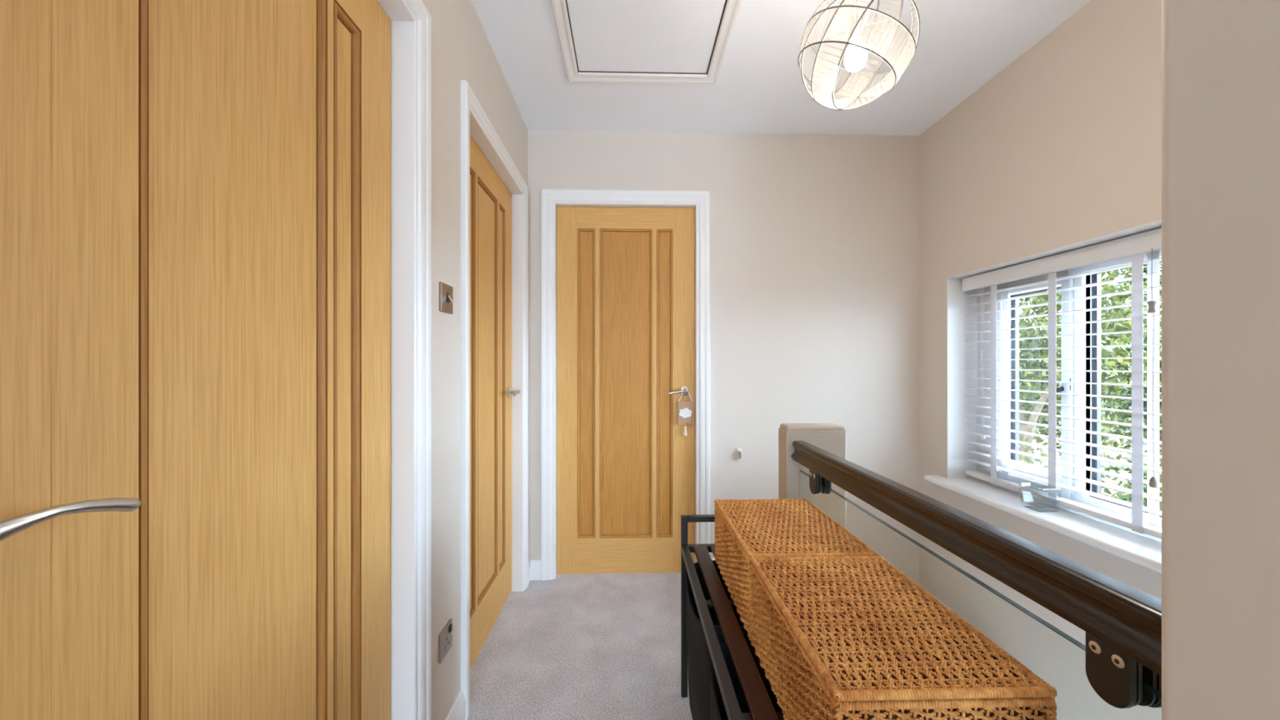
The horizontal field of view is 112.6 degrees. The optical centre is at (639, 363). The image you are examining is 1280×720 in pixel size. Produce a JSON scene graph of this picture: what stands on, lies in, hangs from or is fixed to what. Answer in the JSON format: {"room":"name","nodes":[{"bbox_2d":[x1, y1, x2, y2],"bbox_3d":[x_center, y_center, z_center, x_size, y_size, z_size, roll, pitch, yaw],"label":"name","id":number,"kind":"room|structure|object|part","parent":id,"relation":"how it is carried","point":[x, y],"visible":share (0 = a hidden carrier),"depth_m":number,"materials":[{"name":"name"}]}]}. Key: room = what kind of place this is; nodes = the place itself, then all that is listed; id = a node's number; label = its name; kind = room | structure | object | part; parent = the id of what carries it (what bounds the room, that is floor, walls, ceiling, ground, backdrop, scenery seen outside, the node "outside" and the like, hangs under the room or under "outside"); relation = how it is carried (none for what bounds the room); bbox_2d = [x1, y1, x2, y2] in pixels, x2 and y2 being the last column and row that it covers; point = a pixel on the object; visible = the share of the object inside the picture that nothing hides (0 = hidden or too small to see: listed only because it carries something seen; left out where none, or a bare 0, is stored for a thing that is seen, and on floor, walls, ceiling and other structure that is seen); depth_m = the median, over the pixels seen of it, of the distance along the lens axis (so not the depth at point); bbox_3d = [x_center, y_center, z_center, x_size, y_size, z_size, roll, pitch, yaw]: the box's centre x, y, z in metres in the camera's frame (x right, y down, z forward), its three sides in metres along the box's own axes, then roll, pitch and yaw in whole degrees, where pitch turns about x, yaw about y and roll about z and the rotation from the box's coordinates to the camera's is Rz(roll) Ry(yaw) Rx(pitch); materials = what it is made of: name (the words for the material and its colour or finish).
{"room":"upstairs landing","nodes":[
{"label":"upstairs landing","id":0,"kind":"room"},
{"bbox_2d":[422,0,527,719],"bbox_3d":[-0.607,-0.048,-0.398,0.160,2.375,5.636,0,0,-1],"label":"wall","id":1,"kind":"structure","parent":0,"point":[461,49],"depth_m":1.27,"materials":[{"name":"beige paint"}]},
{"bbox_2d":[0,0,391,719],"bbox_3d":[-0.592,0.144,0.670,0.102,1.975,0.762,0,0,-1],"label":"door","id":2,"kind":"structure","parent":1,"relation":"in","point":[195,195],"depth_m":0.58,"materials":[{"name":"brown wood"}]},
{"bbox_3d":[-0.563,0.144,0.396,0.058,0.026,0.129,0,0,-1],"label":"handle","id":3,"kind":"part","parent":2,"relation":"part of","materials":[{"name":"silver metal"}]},
{"bbox_3d":[-0.618,0.107,0.670,0.012,1.631,0.283,0,0,-1],"label":"panel","id":4,"kind":"part","parent":2,"relation":"part of","materials":[{"name":"brown wood"}]},
{"bbox_3d":[-0.623,0.107,0.891,0.012,1.622,0.043,0,0,-1],"label":"panel","id":5,"kind":"part","parent":2,"relation":"part of","materials":[{"name":"brown wood"}]},
{"bbox_2d":[376,0,431,719],"bbox_3d":[-0.614,0.115,0.670,0.160,2.050,0.896,0,0,-1],"label":"trim","id":6,"kind":"structure","parent":1,"relation":"attached to","point":[411,20],"depth_m":1.05,"materials":[{"name":"white paint"}]},
{"bbox_2d":[438,618,452,663],"bbox_3d":[-0.564,0.805,1.242,0.010,0.080,0.079,0,0,-1],"label":"power socket","id":7,"kind":"object","parent":1,"relation":"attached to","point":[445,637],"visible":1,"depth_m":1.23,"materials":[{"name":"silver metal"}]},
{"bbox_2d":[448,623,452,632],"bbox_3d":[-0.561,0.783,1.264,0.004,0.019,0.012,0,0,-1],"label":"rocker switch","id":8,"kind":"object","parent":7,"relation":"attached to","point":[450,624],"depth_m":1.26,"materials":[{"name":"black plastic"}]},
{"bbox_2d":[439,281,453,314],"bbox_3d":[-0.557,-0.190,1.246,0.025,0.083,0.079,0,0,-1],"label":"light switch","id":9,"kind":"object","parent":1,"relation":"attached to","point":[446,301],"visible":1,"depth_m":1.24,"materials":[{"name":"silver metal"}]},
{"bbox_2d":[444,560,530,719],"bbox_3d":[-0.517,1.090,-0.476,0.016,0.100,5.475,0,0,-1],"label":"baseboard","id":10,"kind":"structure","parent":1,"relation":"attached to","point":[458,710],"depth_m":1.32,"materials":[{"name":"white paint"}]},
{"bbox_2d":[460,80,528,719],"bbox_3d":[-0.642,0.118,1.776,0.160,2.044,0.833,0,0,-1],"label":"trim","id":11,"kind":"structure","parent":1,"relation":"attached to","point":[474,122],"depth_m":1.81,"materials":[{"name":"white paint"}]},
{"bbox_2d":[470,135,519,669],"bbox_3d":[-0.621,0.144,1.777,0.102,1.975,0.711,0,0,-1],"label":"door","id":12,"kind":"structure","parent":1,"relation":"in","point":[491,200],"depth_m":1.79,"materials":[{"name":"brown wood"}]},
{"bbox_3d":[-0.641,0.107,1.580,0.012,1.631,0.058,0,0,-1],"label":"panel","id":13,"kind":"part","parent":12,"relation":"part of","materials":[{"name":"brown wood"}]},
{"bbox_3d":[-0.646,0.107,1.776,0.012,1.631,0.215,0,0,-1],"label":"panel","id":14,"kind":"part","parent":12,"relation":"part of","materials":[{"name":"brown wood"}]},
{"bbox_3d":[-0.651,0.107,1.972,0.012,1.631,0.058,0,0,-1],"label":"panel","id":15,"kind":"part","parent":12,"relation":"part of","materials":[{"name":"brown wood"}]},
{"bbox_3d":[-0.605,0.139,2.024,0.058,0.026,0.124,0,0,-1],"label":"handle","id":16,"kind":"part","parent":12,"relation":"part of","materials":[{"name":"silver metal"}]},
{"bbox_2d":[467,572,692,719],"bbox_3d":[-0.007,1.250,-0.438,1.237,0.220,5.626,0,0,-1],"label":"floor","id":17,"kind":"structure","parent":0,"point":[605,646],"depth_m":1.67,"materials":[{"name":"grey carpet"}]},
{"bbox_2d":[680,514,783,719],"bbox_3d":[0.328,0.832,0.961,0.365,0.617,1.041,0,0,-1],"label":"shelf rack","id":18,"kind":"object","parent":17,"relation":"on","point":[722,674],"visible":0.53,"depth_m":1.07,"materials":[{"name":"black metal"}]},
{"bbox_2d":[714,498,879,639],"bbox_3d":[0.385,0.521,1.150,0.298,0.193,0.397,0,0,-1],"label":"wicker basket","id":19,"kind":"object","parent":18,"relation":"on","point":[744,530],"visible":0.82,"depth_m":1.10,"materials":[{"name":"wicker"}]},
{"bbox_3d":[0.385,0.433,1.150,0.296,0.016,0.395,0,0,-1],"label":"lid","id":20,"kind":"part","parent":19,"relation":"part of","materials":[{"name":"wicker"}]},
{"bbox_2d":[750,555,1057,719],"bbox_3d":[0.395,0.521,0.750,0.298,0.193,0.397,0,0,-1],"label":"wicker basket","id":21,"kind":"object","parent":18,"relation":"on","point":[837,637],"visible":1,"depth_m":0.66,"materials":[{"name":"wicker"}]},
{"bbox_2d":[777,422,846,528],"bbox_3d":[0.606,0.802,1.507,0.209,1.176,0.082,0,0,-1],"label":"newel post","id":22,"kind":"object","parent":17,"relation":"on","point":[831,437],"visible":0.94,"depth_m":1.47,"materials":[{"name":"beige paint"}]},
{"bbox_2d":[791,440,1161,708],"bbox_3d":[0.560,0.333,0.931,0.057,0.137,1.069,0,0,-1],"label":"handrail","id":23,"kind":"object","parent":22,"relation":"attached to","point":[1122,622],"visible":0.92,"depth_m":0.57,"materials":[{"name":"brown wood"}]},
{"bbox_2d":[799,470,1161,698],"bbox_3d":[0.565,0.853,0.930,0.010,0.973,1.067,0,0,-1],"label":"glass panel","id":24,"kind":"object","parent":17,"relation":"on","point":[1145,686],"visible":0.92,"depth_m":0.69,"materials":[{"name":"clear glass"}]},
{"bbox_2d":[527,130,919,584],"bbox_3d":[0.587,1.252,2.371,2.369,4.975,0.160,0,0,-1],"label":"wall","id":25,"kind":"structure","parent":0,"point":[815,238],"depth_m":2.30,"materials":[{"name":"beige paint"}]},
{"bbox_2d":[529,557,715,580],"bbox_3d":[-0.018,1.090,2.268,1.120,0.100,0.016,0,0,-1],"label":"baseboard","id":26,"kind":"structure","parent":25,"relation":"attached to","point":[535,565],"depth_m":2.25,"materials":[{"name":"white paint"}]},
{"bbox_2d":[556,206,694,573],"bbox_3d":[-0.075,0.144,2.295,0.743,1.975,0.100,0,0,-1],"label":"door","id":27,"kind":"structure","parent":25,"relation":"in","point":[625,276],"depth_m":2.31,"materials":[{"name":"brown wood"}]},
{"bbox_3d":[-0.290,0.107,2.314,0.066,1.637,0.012,0,0,-1],"label":"panel","id":28,"kind":"part","parent":27,"relation":"part of","materials":[{"name":"brown wood"}]},
{"bbox_3d":[-0.076,0.107,2.319,0.253,1.637,0.012,0,0,-1],"label":"panel","id":29,"kind":"part","parent":27,"relation":"part of","materials":[{"name":"brown wood"}]},
{"bbox_3d":[0.133,0.107,2.324,0.056,1.637,0.012,0,0,-1],"label":"panel","id":30,"kind":"part","parent":27,"relation":"part of","materials":[{"name":"brown wood"}]},
{"bbox_3d":[0.201,0.153,2.280,0.101,0.027,0.056,0,0,-1],"label":"handle","id":31,"kind":"part","parent":27,"relation":"part of","materials":[{"name":"silver metal"}]},
{"bbox_2d":[677,387,693,435],"bbox_3d":[0.244,0.258,2.293,0.082,0.259,0.026,0,0,-1],"label":"hanger","id":32,"kind":"object","parent":27,"relation":"hanging from","point":[685,408],"visible":0.94,"depth_m":2.29,"materials":[{"name":"beige"}]},
{"bbox_2d":[541,189,710,580],"bbox_3d":[-0.076,0.111,2.327,0.893,2.058,0.144,0,0,-1],"label":"trim","id":33,"kind":"structure","parent":25,"relation":"attached to","point":[551,199],"depth_m":2.26,"materials":[{"name":"white paint"}]},
{"bbox_2d":[736,448,742,460],"bbox_3d":[0.530,0.487,2.275,0.025,0.064,0.030,0,0,-1],"label":"wall bracket","id":34,"kind":"object","parent":25,"relation":"attached to","point":[739,453],"visible":1,"depth_m":2.28,"materials":[{"name":"white plastic"}]},
{"bbox_2d":[737,450,742,459],"bbox_3d":[0.530,0.487,2.272,0.017,0.045,0.024,0,0,-1],"label":"hook","id":35,"kind":"object","parent":34,"relation":"on","point":[739,452],"depth_m":2.28,"materials":[{"name":"white plastic"}]},
{"bbox_2d":[471,0,1091,135],"bbox_3d":[0.578,-1.335,-0.393,2.529,0.200,5.686,0,0,-1],"label":"ceiling","id":36,"kind":"structure","parent":0,"point":[759,88],"depth_m":1.79,"materials":[{"name":"white paint"}]},
{"bbox_2d":[551,0,742,84],"bbox_3d":[0.019,-1.277,1.538,0.643,0.116,0.643,0,0,-1],"label":"hatch","id":37,"kind":"object","parent":36,"relation":"attached to","point":[678,42],"visible":1,"depth_m":1.62,"materials":[{"name":"white paint"}]},
{"bbox_2d":[797,0,919,110],"bbox_3d":[0.582,-0.978,1.154,0.292,0.515,0.291,0,0,-1],"label":"pendant light","id":38,"kind":"object","parent":36,"relation":"hanging from","point":[855,57],"visible":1,"depth_m":1.14,"materials":[{"name":"cream fabric"},{"name":"dark metal wire"},{"name":"glowing white glass"}]},
{"bbox_3d":[0.583,-0.833,1.153,0.057,0.082,0.057,0,0,-1],"label":"bulb","id":39,"kind":"part","parent":38,"relation":"part of","materials":[{"name":"white glass"}]},
{"bbox_3d":[0.583,-1.071,1.153,0.005,0.288,0.005,0,0,-24],"label":"cord","id":40,"kind":"part","parent":38,"relation":"part of","materials":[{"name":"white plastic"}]},
{"bbox_2d":[919,0,1161,719],"bbox_3d":[1.717,1.252,-0.569,0.260,4.975,5.776,0,0,-1],"label":"wall","id":41,"kind":"structure","parent":0,"point":[1062,146],"depth_m":1.65,"materials":[{"name":"beige paint"}]},
{"bbox_2d":[924,220,1161,573],"bbox_3d":[1.607,0.076,1.587,0.300,1.040,1.171,0,0,-1],"label":"window","id":42,"kind":"structure","parent":41,"relation":"in","point":[1144,550],"depth_m":1.77,"materials":[{"name":"white plastic"}]},
{"bbox_2d":[1018,482,1062,512],"bbox_3d":[1.552,0.519,1.658,0.091,0.092,0.091,0,0,-1],"label":"candle holder","id":43,"kind":"object","parent":42,"relation":"on","point":[1041,509],"visible":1,"depth_m":1.65,"materials":[{"name":"clear glass"}]},
{"bbox_3d":[1.574,0.581,1.586,0.235,0.029,1.171,0,0,-1],"label":"sill","id":44,"kind":"part","parent":42,"relation":"part of","materials":[{"name":"white paint"}]},
{"bbox_3d":[1.649,0.118,1.679,0.047,0.095,0.022,0,0,21],"label":"handle","id":45,"kind":"part","parent":42,"relation":"part of","materials":[{"name":"black plastic"}]},
{"bbox_2d":[962,227,1161,538],"bbox_3d":[1.621,0.065,1.597,0.079,0.962,0.998,0,0,-1],"label":"blind","id":46,"kind":"object","parent":42,"relation":"attached to","point":[1149,242],"visible":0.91,"depth_m":1.56,"materials":[{"name":"white plastic"}]},
{"bbox_3d":[1.582,-0.013,1.978,0.002,0.688,0.003,0,0,-1],"label":"cord","id":47,"kind":"part","parent":46,"relation":"part of","materials":[{"name":"white fabric"}]},
{"bbox_3d":[1.633,0.534,1.598,0.052,0.020,0.992,0,0,-1],"label":"rail","id":48,"kind":"part","parent":46,"relation":"part of","materials":[{"name":"white"}]},
{"bbox_3d":[1.598,-0.275,1.332,0.002,0.171,0.003,0,0,-1],"label":"cord","id":49,"kind":"part","parent":46,"relation":"part of","materials":[{"name":"grey plastic"}]},
{"bbox_3d":[1.598,0.099,1.329,0.002,0.518,0.003,0,0,-1],"label":"cord","id":50,"kind":"part","parent":46,"relation":"part of","materials":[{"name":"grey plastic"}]},
{"bbox_3d":[1.746,0.076,1.590,0.022,1.040,1.091,0,0,-1],"label":"frame","id":51,"kind":"part","parent":42,"relation":"part of","materials":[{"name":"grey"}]},
{"bbox_2d":[1161,0,1279,719],"bbox_3d":[1.066,1.252,-1.380,1.083,4.975,3.586,0,0,-1],"label":"wall","id":52,"kind":"structure","parent":0,"point":[1220,59],"depth_m":0.35,"materials":[{"name":"beige paint"}]},
{"label":"outside","id":53,"kind":"structure","parent":0,"visible":0},
{"bbox_2d":[1031,392,1146,498],"bbox_3d":[35.415,3.815,20.909,68.128,0.150,120.000,0,0,-1],"label":"ground","id":54,"kind":"structure","parent":53,"point":[1113,454],"depth_m":16.41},
{"bbox_2d":[1018,311,1061,424],"bbox_3d":[24.060,0.110,25.542,5.887,7.324,6.855,0,0,-1],"label":"tree","id":55,"kind":"object","parent":54,"relation":"on","point":[1037,352],"visible":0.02,"depth_m":24.95,"materials":[{"name":"green plant"}]},
{"bbox_2d":[1018,428,1115,497],"bbox_3d":[3.902,2.228,4.253,1.293,3.067,1.646,0,0,-1],"label":"shrub","id":56,"kind":"object","parent":54,"relation":"on","point":[1027,460],"visible":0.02,"depth_m":4.28,"materials":[{"name":"green plant"}]},
{"bbox_2d":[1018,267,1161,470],"bbox_3d":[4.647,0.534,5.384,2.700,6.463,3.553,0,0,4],"label":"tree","id":57,"kind":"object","parent":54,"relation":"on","point":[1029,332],"visible":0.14,"depth_m":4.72,"materials":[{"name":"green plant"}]},
{"bbox_2d":[1021,262,1161,492],"bbox_3d":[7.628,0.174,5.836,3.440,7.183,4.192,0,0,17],"label":"tree","id":58,"kind":"object","parent":54,"relation":"on","point":[1127,393],"visible":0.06,"depth_m":6.00,"materials":[{"name":"green plant"}]},
{"bbox_2d":[1057,446,1161,511],"bbox_3d":[5.051,2.283,4.040,1.672,2.958,1.470,0,0,35],"label":"shrub","id":59,"kind":"object","parent":54,"relation":"on","point":[1127,498],"visible":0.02,"depth_m":4.27,"materials":[{"name":"green plant"}]}
]}

